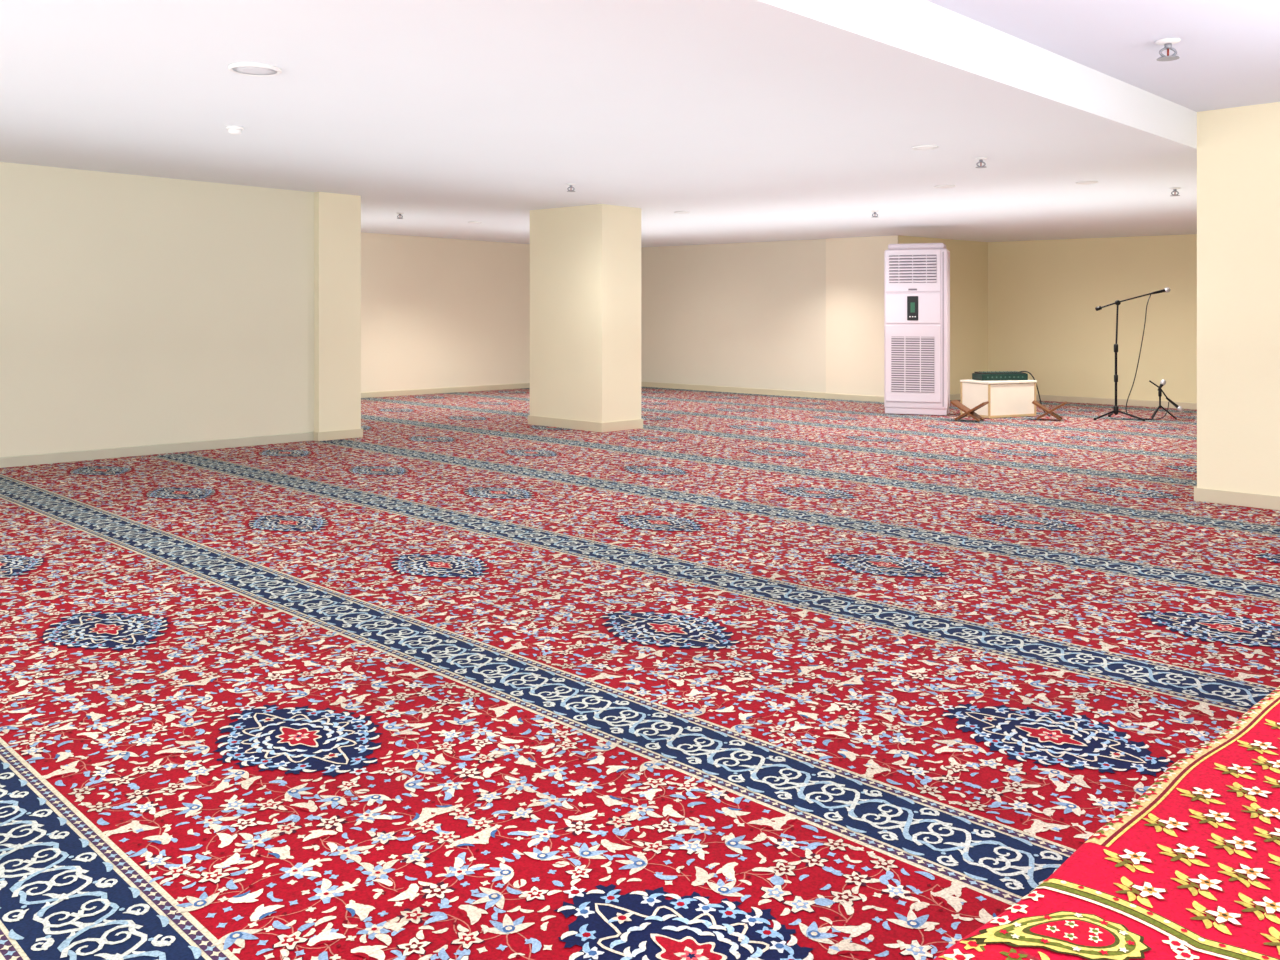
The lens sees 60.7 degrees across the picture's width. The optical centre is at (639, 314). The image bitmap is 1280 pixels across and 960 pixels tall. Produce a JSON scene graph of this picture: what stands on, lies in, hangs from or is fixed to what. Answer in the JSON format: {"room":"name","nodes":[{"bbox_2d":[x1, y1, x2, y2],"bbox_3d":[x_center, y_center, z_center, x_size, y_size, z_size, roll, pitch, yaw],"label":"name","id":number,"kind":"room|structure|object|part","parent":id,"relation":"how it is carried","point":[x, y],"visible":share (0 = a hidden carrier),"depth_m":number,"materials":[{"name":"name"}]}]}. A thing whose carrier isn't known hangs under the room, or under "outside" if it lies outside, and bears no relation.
{"room":"mosque","nodes":[
{"label":"mosque","id":0,"kind":"room"},
{"bbox_2d":[0,162,313,456],"bbox_3d":[-6.071,-0.029,7.626,8.200,2.457,0.150,0,0,-45],"label":"wall","id":1,"kind":"structure","parent":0,"point":[136,310],"depth_m":9.38,"materials":[{"name":"beige paint"}]},
{"bbox_2d":[0,432,313,467],"bbox_3d":[-6.016,1.157,7.565,8.190,0.085,0.014,0,0,-45],"label":"baseboard","id":2,"kind":"structure","parent":1,"relation":"attached to","point":[60,457],"depth_m":9.37,"materials":[{"name":"tile"}]},
{"bbox_2d":[314,192,360,431],"bbox_3d":[-4.473,-0.009,12.145,4.460,2.419,0.450,0,0,45],"label":"wall","id":3,"kind":"structure","parent":0,"point":[337,217],"depth_m":10.54,"materials":[{"name":"beige paint"}]},
{"bbox_2d":[314,429,362,440],"bbox_3d":[-4.468,1.157,12.140,4.474,0.085,0.478,0,0,45],"label":"baseboard","id":4,"kind":"structure","parent":3,"relation":"attached to","point":[353,433],"depth_m":10.54,"materials":[{"name":"beige wood"}]},
{"bbox_2d":[361,232,529,391],"bbox_3d":[-3.345,-0.010,16.532,7.650,2.420,0.150,0,0,-45],"label":"wall","id":5,"kind":"structure","parent":0,"point":[436,312],"depth_m":16.75,"materials":[{"name":"paint"}]},
{"bbox_2d":[361,383,529,397],"bbox_3d":[-3.287,1.157,16.474,7.350,0.085,0.014,0,0,-45],"label":"baseboard","id":6,"kind":"structure","parent":5,"relation":"attached to","point":[520,385],"depth_m":16.73,"materials":[{"name":"tile"}]},
{"bbox_2d":[530,204,640,422],"bbox_3d":[-0.598,0.027,11.777,0.570,2.346,1.160,0,0,-45],"label":"structural column","id":7,"kind":"structure","parent":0,"point":[585,261],"depth_m":11.45,"materials":[{"name":"beige paint"}]},
{"bbox_2d":[528,415,642,431],"bbox_3d":[-0.598,1.150,11.777,0.598,0.100,1.188,0,0,-45],"label":"baseboard","id":8,"kind":"structure","parent":7,"relation":"attached to","point":[532,420],"depth_m":11.44,"materials":[{"name":"tile"}]},
{"bbox_2d":[0,0,1196,247],"bbox_3d":[-1.679,-1.399,10.059,18.150,0.803,11.700,0,0,-45],"label":"ceiling","id":9,"kind":"structure","parent":0,"point":[756,120],"depth_m":6.19,"materials":[{"name":"paint"}]},
{"bbox_2d":[226,126,243,134],"bbox_3d":[-2.503,-1.139,6.762,0.104,0.045,0.104,0,0,-45],"label":"smoke detector","id":10,"kind":"object","parent":9,"relation":"attached to","point":[234,130],"visible":1,"depth_m":6.73,"materials":[{"name":"white plastic"}]},
{"bbox_2d":[228,62,281,76],"bbox_3d":[-1.793,-1.141,5.094,0.236,0.018,0.236,0,0,-45],"label":"recessed light","id":11,"kind":"object","parent":9,"relation":"in","point":[242,68],"depth_m":5.06,"materials":[{"name":"white plastic"}]},
{"bbox_2d":[566,183,575,191],"bbox_3d":[-0.598,-1.103,9.483,0.084,0.066,0.084,0,0,0],"label":"sprinkler","id":12,"kind":"object","parent":9,"relation":"attached to","point":[569,184],"visible":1,"depth_m":9.48,"materials":[{"name":"white metal"}]},
{"bbox_2d":[674,211,689,213],"bbox_3d":[0.457,-1.116,11.913,0.170,0.012,0.170,0,0,-45],"label":"recessed light","id":13,"kind":"object","parent":9,"relation":"in","point":[677,212],"visible":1,"depth_m":11.87,"materials":[{"name":"white plastic"}]},
{"bbox_2d":[912,145,937,150],"bbox_3d":[1.862,-1.091,7.146,0.170,0.012,0.170,0,0,-45],"label":"recessed light","id":14,"kind":"object","parent":9,"relation":"in","point":[920,147],"visible":1,"depth_m":7.11,"materials":[{"name":"white plastic"}]},
{"bbox_2d":[935,185,954,187],"bbox_3d":[2.573,-1.082,9.230,0.170,0.012,0.170,0,0,-45],"label":"recessed light","id":15,"kind":"object","parent":9,"relation":"in","point":[937,186],"visible":1,"depth_m":9.19,"materials":[{"name":"white plastic"}]},
{"bbox_2d":[975,157,986,167],"bbox_3d":[2.368,-1.057,7.597,0.084,0.066,0.084,0,0,0],"label":"sprinkler","id":16,"kind":"object","parent":9,"relation":"attached to","point":[980,159],"visible":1,"depth_m":7.59,"materials":[{"name":"white metal"}]},
{"bbox_2d":[1076,181,1097,184],"bbox_3d":[3.605,-1.067,8.824,0.170,0.012,0.170,0,0,-45],"label":"recessed light","id":17,"kind":"object","parent":9,"relation":"in","point":[1079,182],"visible":1,"depth_m":8.79,"materials":[{"name":"white plastic"}]},
{"bbox_2d":[1155,38,1180,60],"bbox_3d":[2.565,-1.289,5.315,0.113,0.089,0.113,0,0,0],"label":"sprinkler","id":18,"kind":"object","parent":9,"relation":"attached to","point":[1167,42],"visible":1,"depth_m":5.31,"materials":[{"name":"white metal"}]},
{"bbox_3d":[2.542,-1.272,5.315,0.041,0.056,0.012,0,0,0],"label":"frame arm","id":19,"kind":"part","parent":18,"relation":"part of","materials":[{"name":"metal"}]},
{"bbox_3d":[2.565,-1.306,5.315,0.032,0.027,0.032,0,0,0],"label":"stem","id":20,"kind":"part","parent":18,"relation":"part of","materials":[{"name":"metal"}]},
{"bbox_2d":[1170,187,1179,195],"bbox_3d":[4.466,-1.027,9.132,0.084,0.066,0.084,0,0,0],"label":"sprinkler","id":21,"kind":"object","parent":9,"relation":"attached to","point":[1174,189],"visible":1,"depth_m":9.12,"materials":[{"name":"white metal"}]},
{"bbox_2d":[641,239,825,392],"bbox_3d":[1.068,0.028,17.423,0.150,2.344,4.830,0,0,-45],"label":"wall","id":22,"kind":"structure","parent":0,"point":[752,314],"depth_m":16.90,"materials":[{"name":"yellow paint"}]},
{"bbox_2d":[641,381,1196,409],"bbox_3d":[3.997,1.157,15.615,1.864,0.085,11.530,0,0,-45],"label":"baseboard","id":23,"kind":"structure","parent":22,"relation":"attached to","point":[645,384],"depth_m":15.40,"materials":[{"name":"tile"}]},
{"bbox_2d":[826,235,897,395],"bbox_3d":[3.150,0.054,15.305,0.200,2.292,1.190,0,0,-45],"label":"wall","id":24,"kind":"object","parent":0,"point":[854,265],"depth_m":15.30,"materials":[{"name":"beige paint"}]},
{"bbox_2d":[898,235,987,393],"bbox_3d":[4.221,0.061,15.425,1.881,2.278,0.187,0,0,-35],"label":"wall","id":25,"kind":"structure","parent":0,"point":[968,259],"depth_m":15.62,"materials":[{"name":"beige paint"}]},
{"bbox_2d":[988,234,1196,402],"bbox_3d":[6.930,0.071,14.107,0.150,2.258,5.550,0,0,-45],"label":"wall","id":26,"kind":"structure","parent":0,"point":[1044,322],"depth_m":14.77,"materials":[{"name":"yellow paint"}]},
{"bbox_2d":[927,0,1279,111],"bbox_3d":[1.867,-1.554,1.372,10.880,0.493,5.600,0,0,-45],"label":"ceiling","id":27,"kind":"structure","parent":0,"point":[1228,51],"depth_m":5.28,"materials":[{"name":"white paint"}]},
{"bbox_2d":[1197,102,1279,496],"bbox_3d":[5.572,-0.055,5.183,0.150,2.510,5.450,0,0,-45],"label":"wall","id":28,"kind":"structure","parent":0,"point":[1238,148],"depth_m":6.88,"materials":[{"name":"beige paint"}]},
{"bbox_2d":[1194,487,1279,509],"bbox_3d":[8.079,1.157,7.700,7.284,0.085,5.464,0,0,-45],"label":"baseboard","id":29,"kind":"structure","parent":28,"relation":"attached to","point":[1200,494],"depth_m":6.88,"materials":[{"name":"tile"}]},
{"bbox_3d":[0.283,1.275,8.061,18.200,0.150,17.400,0,0,-45],"label":"floor","id":30,"kind":"structure","parent":0,"visible":0},
{"bbox_2d":[0,386,1279,959],"bbox_3d":[0.286,1.194,8.050,17.770,0.006,16.960,0,0,-45],"label":"carpet","id":31,"kind":"object","parent":30,"relation":"on","point":[725,675],"visible":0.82,"depth_m":3.66,"materials":[{"name":"red carpet"}]},
{"bbox_2d":[884,243,949,414],"bbox_3d":[3.354,0.165,13.246,0.740,2.050,0.439,0,0,20],"label":"air conditioner","id":32,"kind":"object","parent":31,"relation":"on","point":[916,275],"visible":1,"depth_m":13.06,"materials":[{"name":"plastic"}]},
{"bbox_2d":[891,337,933,391],"bbox_3d":[3.256,0.590,13.064,0.222,0.660,0.458,0,0,-45],"label":"grille","id":33,"kind":"object","parent":32,"relation":"attached to","point":[912,358],"depth_m":13.06,"materials":[{"name":"white plastic"}]},
{"bbox_3d":[3.257,-0.080,13.068,0.130,0.290,0.012,0,0,20],"label":"display panel","id":34,"kind":"part","parent":32,"relation":"part of","materials":[{"name":"black plastic"}]},
{"bbox_3d":[3.262,-0.530,13.081,0.640,0.500,0.020,0,0,20],"label":"panel","id":35,"kind":"part","parent":32,"relation":"part of","materials":[{"name":"white plastic"}]},
{"bbox_3d":[3.262,-0.080,13.081,0.640,0.360,0.020,0,0,20],"label":"panel","id":36,"kind":"part","parent":32,"relation":"part of","materials":[{"name":"white plastic"}]},
{"bbox_3d":[3.262,0.580,13.081,0.640,0.920,0.020,0,0,20],"label":"panel","id":37,"kind":"part","parent":32,"relation":"part of","materials":[{"name":"white plastic"}]},
{"bbox_2d":[950,400,988,421],"bbox_3d":[3.720,1.082,12.350,0.384,0.219,0.220,0,0,33],"label":"book stand","id":38,"kind":"object","parent":31,"relation":"on","point":[966,410],"visible":1,"depth_m":12.31,"materials":[{"name":"brown wood"}]},
{"bbox_2d":[960,379,1036,417],"bbox_3d":[4.240,0.980,12.950,0.730,0.420,0.490,0,0,-25],"label":"box","id":39,"kind":"object","parent":31,"relation":"on","point":[1006,398],"visible":0.94,"depth_m":12.75,"materials":[{"name":"white paint"}]},
{"bbox_3d":[3.826,0.995,13.011,0.022,0.390,0.022,0,0,-25],"label":"corner trim","id":40,"kind":"part","parent":39,"relation":"part of","materials":[{"name":"beige wood"}]},
{"bbox_3d":[4.020,0.995,12.594,0.022,0.390,0.022,0,0,-25],"label":"corner trim","id":41,"kind":"part","parent":39,"relation":"part of","materials":[{"name":"beige wood"}]},
{"bbox_2d":[972,371,1049,416],"bbox_3d":[4.386,0.929,12.936,0.796,0.526,0.384,0,0,-10],"label":"mixer","id":42,"kind":"object","parent":39,"relation":"on","point":[989,375],"visible":0.91,"depth_m":12.88,"materials":[{"name":"black plastic"}]},
{"bbox_3d":[4.654,0.995,12.889,0.022,0.390,0.022,0,0,-25],"label":"corner trim","id":43,"kind":"part","parent":39,"relation":"part of","materials":[{"name":"beige wood"}]},
{"bbox_2d":[1032,400,1066,420],"bbox_3d":[4.660,1.087,12.450,0.366,0.209,0.210,0,0,25],"label":"book stand","id":44,"kind":"object","parent":31,"relation":"on","point":[1034,402],"visible":1,"depth_m":12.39,"materials":[{"name":"brown wood"}]},
{"bbox_2d":[933,686,1279,959],"bbox_3d":[1.972,1.037,1.564,3.412,0.294,2.223,0,0,-45],"label":"rug","id":45,"kind":"object","parent":31,"relation":"on","point":[1189,870],"visible":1,"depth_m":1.74,"materials":[{"name":"fabric"}]},
{"bbox_2d":[1093,287,1170,420],"bbox_3d":[5.601,0.438,12.451,0.772,1.505,0.544,0,0,28],"label":"microphone stand","id":46,"kind":"object","parent":31,"relation":"on","point":[1115,411],"visible":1,"depth_m":12.49,"materials":[{"name":"metal"}]},
{"bbox_3d":[5.298,1.134,12.449,0.291,0.108,0.123,0,0,0],"label":"leg","id":47,"kind":"part","parent":46,"relation":"part of","materials":[{"name":"metal"}]},
{"bbox_3d":[5.548,-0.163,12.500,0.625,0.191,0.018,0,0,0],"label":"boom arm","id":48,"kind":"part","parent":46,"relation":"part of","materials":[{"name":"metal"}]},
{"bbox_3d":[5.917,-0.262,12.500,0.160,0.040,0.040,-12,0,0],"label":"microphone handle","id":49,"kind":"part","parent":46,"relation":"part of","materials":[{"name":"black plastic"}]},
{"bbox_2d":[1123,379,1182,419],"bbox_3d":[5.825,0.959,12.479,0.662,0.454,0.294,0,0,0],"label":"microphone stand","id":50,"kind":"object","parent":31,"relation":"on","point":[1163,382],"visible":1,"depth_m":12.43,"materials":[{"name":"metal"}]},
{"bbox_3d":[5.995,1.105,12.414,0.181,0.163,0.018,0,0,25],"label":"leg","id":51,"kind":"part","parent":50,"relation":"part of","materials":[{"name":"metal"}]},
{"bbox_3d":[6.045,0.993,12.431,0.160,0.040,0.040,43,31,14],"label":"microphone handle","id":52,"kind":"part","parent":50,"relation":"part of","materials":[{"name":"black plastic"}]}
]}

